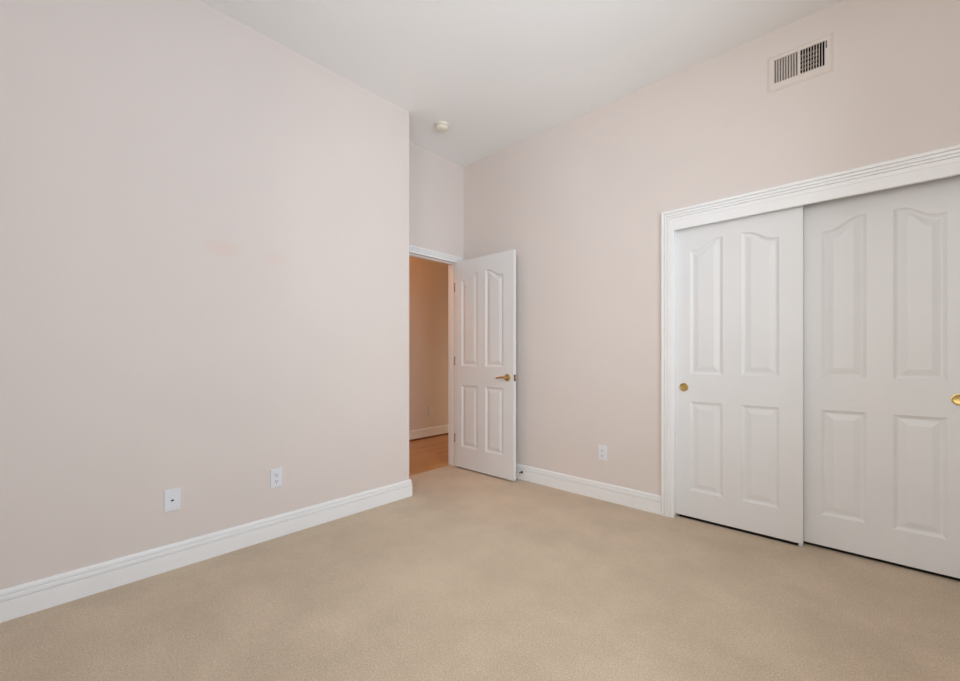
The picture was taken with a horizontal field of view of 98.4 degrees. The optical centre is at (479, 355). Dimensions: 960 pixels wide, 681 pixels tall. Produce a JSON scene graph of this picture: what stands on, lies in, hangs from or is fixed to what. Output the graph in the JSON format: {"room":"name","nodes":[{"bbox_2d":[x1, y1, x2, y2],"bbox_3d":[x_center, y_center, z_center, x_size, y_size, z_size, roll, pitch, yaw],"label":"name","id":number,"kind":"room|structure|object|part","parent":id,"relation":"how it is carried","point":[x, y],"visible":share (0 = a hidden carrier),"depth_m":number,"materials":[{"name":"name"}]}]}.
{"room":"empty bedroom","nodes":[
{"label":"empty bedroom","id":0,"kind":"room"},
{"bbox_2d":[0,0,408,589],"bbox_3d":[-1.776,-0.412,2.344,0.482,3.050,3.054,0,0,43],"label":"wall","id":1,"kind":"structure","parent":0,"point":[204,222],"depth_m":2.21,"materials":[{"name":"beige paint"}]},
{"bbox_2d":[164,488,179,512],"bbox_3d":[-1.607,0.753,2.165,0.009,0.115,0.070,0,0,43],"label":"jack plate","id":2,"kind":"object","parent":1,"relation":"attached to","point":[171,496],"visible":1,"depth_m":2.16,"materials":[{"name":"white plastic"}]},
{"bbox_2d":[0,479,411,622],"bbox_3d":[-1.681,1.047,2.348,0.377,0.132,2.949,0,0,43],"label":"baseboard","id":3,"kind":"structure","parent":1,"relation":"attached to","point":[24,599],"depth_m":2.16,"materials":[{"name":"white paint"}]},
{"bbox_2d":[270,468,281,488],"bbox_3d":[-1.251,0.751,2.548,0.009,0.115,0.070,0,0,43],"label":"wall outlet","id":4,"kind":"object","parent":1,"relation":"attached to","point":[275,474],"visible":1,"depth_m":2.54,"materials":[{"name":"white plastic"}]},
{"bbox_2d":[409,256,447,430],"bbox_3d":[-1.038,-0.412,5.404,0.120,3.050,4.700,0,0,43],"label":"wall","id":5,"kind":"structure","parent":0,"point":[428,280],"depth_m":5.66,"materials":[{"name":"beige paint"}]},
{"bbox_2d":[409,424,447,439],"bbox_3d":[-0.989,1.047,5.358,0.015,0.132,4.460,0,0,43],"label":"baseboard","id":6,"kind":"structure","parent":5,"relation":"attached to","point":[425,432],"depth_m":5.65,"materials":[{"name":"white paint"}]},
{"bbox_2d":[409,433,447,441],"bbox_3d":[-0.978,1.107,5.348,0.014,0.020,4.460,0,0,43],"label":"trim","id":7,"kind":"structure","parent":5,"relation":"attached to","point":[444,433],"depth_m":5.64,"materials":[{"name":"brown wood"}]},
{"bbox_2d":[429,407,432,414],"bbox_3d":[-0.677,0.758,5.697,0.009,0.115,0.070,0,0,43],"label":"wall outlet","id":8,"kind":"object","parent":5,"relation":"attached to","point":[430,408],"visible":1,"depth_m":5.70,"materials":[{"name":"white plastic"}]},
{"bbox_2d":[409,142,463,259],"bbox_3d":[0.305,-0.412,4.847,0.120,3.050,3.446,0,0,43],"label":"wall","id":9,"kind":"structure","parent":0,"point":[436,183],"depth_m":3.97,"materials":[{"name":"beige paint"}]},
{"bbox_2d":[409,245,462,465],"bbox_3d":[-0.524,0.057,3.941,0.141,2.112,0.873,0,0,43],"label":"doorway","id":10,"kind":"structure","parent":9,"relation":"in","point":[414,251],"depth_m":4.20,"materials":[{"name":"white paint"}]},
{"bbox_2d":[454,249,515,480],"bbox_3d":[0.022,0.081,3.917,0.797,2.034,0.144,0,0,43],"label":"door","id":11,"kind":"structure","parent":10,"relation":"attached to","point":[484,286],"depth_m":3.87,"materials":[{"name":"white paint"}]},
{"bbox_3d":[0.232,0.193,3.671,0.066,0.066,0.040,0,0,43],"label":"lever handle","id":12,"kind":"part","parent":11,"relation":"part of","materials":[{"name":"gold metal"}]},
{"bbox_2d":[0,435,959,680],"bbox_3d":[0.416,1.173,3.150,5.420,0.120,7.220,0,0,43],"label":"floor","id":13,"kind":"structure","parent":0,"point":[471,575],"depth_m":1.83,"materials":[{"name":"beige carpet"}]},
{"bbox_2d":[200,0,842,166],"bbox_3d":[0.212,-1.997,2.930,5.420,0.120,6.620,0,0,43],"label":"ceiling","id":14,"kind":"structure","parent":0,"point":[502,74],"depth_m":2.58,"materials":[{"name":"white paint"}]},
{"bbox_2d":[435,121,448,132],"bbox_3d":[-0.318,-1.912,3.473,0.112,0.050,0.112,0,0,43],"label":"smoke detector","id":15,"kind":"object","parent":14,"relation":"attached to","point":[441,126],"visible":1,"depth_m":3.44,"materials":[{"name":"beige plastic"}]},
{"bbox_2d":[464,0,959,494],"bbox_3d":[1.260,-0.412,3.020,3.768,3.050,0.140,0,0,43],"label":"wall","id":16,"kind":"structure","parent":0,"point":[580,201],"depth_m":2.99,"materials":[{"name":"beige paint"}]},
{"bbox_2d":[516,463,660,514],"bbox_3d":[0.550,1.047,3.575,1.971,0.132,0.015,0,0,43],"label":"baseboard","id":17,"kind":"structure","parent":16,"relation":"attached to","point":[649,502],"depth_m":3.25,"materials":[{"name":"white paint"}]},
{"bbox_2d":[598,445,606,460],"bbox_3d":[0.948,0.751,3.210,0.070,0.115,0.009,0,0,43],"label":"wall outlet","id":18,"kind":"object","parent":16,"relation":"attached to","point":[602,450],"visible":1,"depth_m":3.21,"materials":[{"name":"white plastic"}]},
{"bbox_2d":[676,206,803,543],"bbox_3d":[1.619,0.093,2.660,0.720,1.999,0.040,0,0,43],"label":"door","id":19,"kind":"structure","parent":16,"relation":"in","point":[740,281],"depth_m":2.62,"materials":[{"name":"white paint"}]},
{"bbox_3d":[1.398,0.214,2.842,0.057,0.057,0.007,0,0,43],"label":"finger pull","id":20,"kind":"part","parent":19,"relation":"part of","materials":[{"name":"gold metal"}]},
{"bbox_2d":[767,33,832,93],"bbox_3d":[1.873,-1.679,2.427,0.301,0.208,0.139,0,0,43],"label":"air vent","id":21,"kind":"object","parent":16,"relation":"in","point":[814,58],"visible":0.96,"depth_m":2.40,"materials":[{"name":"beige metal"}]},
{"bbox_3d":[1.889,-1.737,2.379,0.082,0.010,0.012,0,0,43],"label":"damper blade","id":22,"kind":"part","parent":21,"relation":"part of","materials":[{"name":"metal"}]},
{"bbox_3d":[1.889,-1.711,2.379,0.082,0.010,0.012,0,0,43],"label":"damper blade","id":23,"kind":"part","parent":21,"relation":"part of","materials":[{"name":"metal"}]},
{"bbox_3d":[1.889,-1.685,2.379,0.082,0.010,0.012,0,0,43],"label":"damper blade","id":24,"kind":"part","parent":21,"relation":"part of","materials":[{"name":"metal"}]},
{"bbox_3d":[1.889,-1.659,2.379,0.082,0.010,0.012,0,0,43],"label":"damper blade","id":25,"kind":"part","parent":21,"relation":"part of","materials":[{"name":"metal"}]},
{"bbox_2d":[661,144,959,517],"bbox_3d":[1.879,0.064,2.431,1.530,2.131,0.161,0,0,43],"label":"trim","id":26,"kind":"structure","parent":16,"relation":"attached to","point":[941,163],"depth_m":2.61,"materials":[{"name":"white paint"}]},
{"bbox_2d":[804,175,959,577],"bbox_3d":[2.157,0.093,2.236,0.708,1.999,0.040,0,0,43],"label":"door","id":27,"kind":"structure","parent":16,"relation":"in","point":[882,267],"depth_m":2.21,"materials":[{"name":"white paint"}]},
{"bbox_3d":[2.351,0.214,2.032,0.057,0.057,0.007,0,0,43],"label":"finger pull","id":28,"kind":"part","parent":27,"relation":"part of","materials":[{"name":"gold metal"}]}
]}

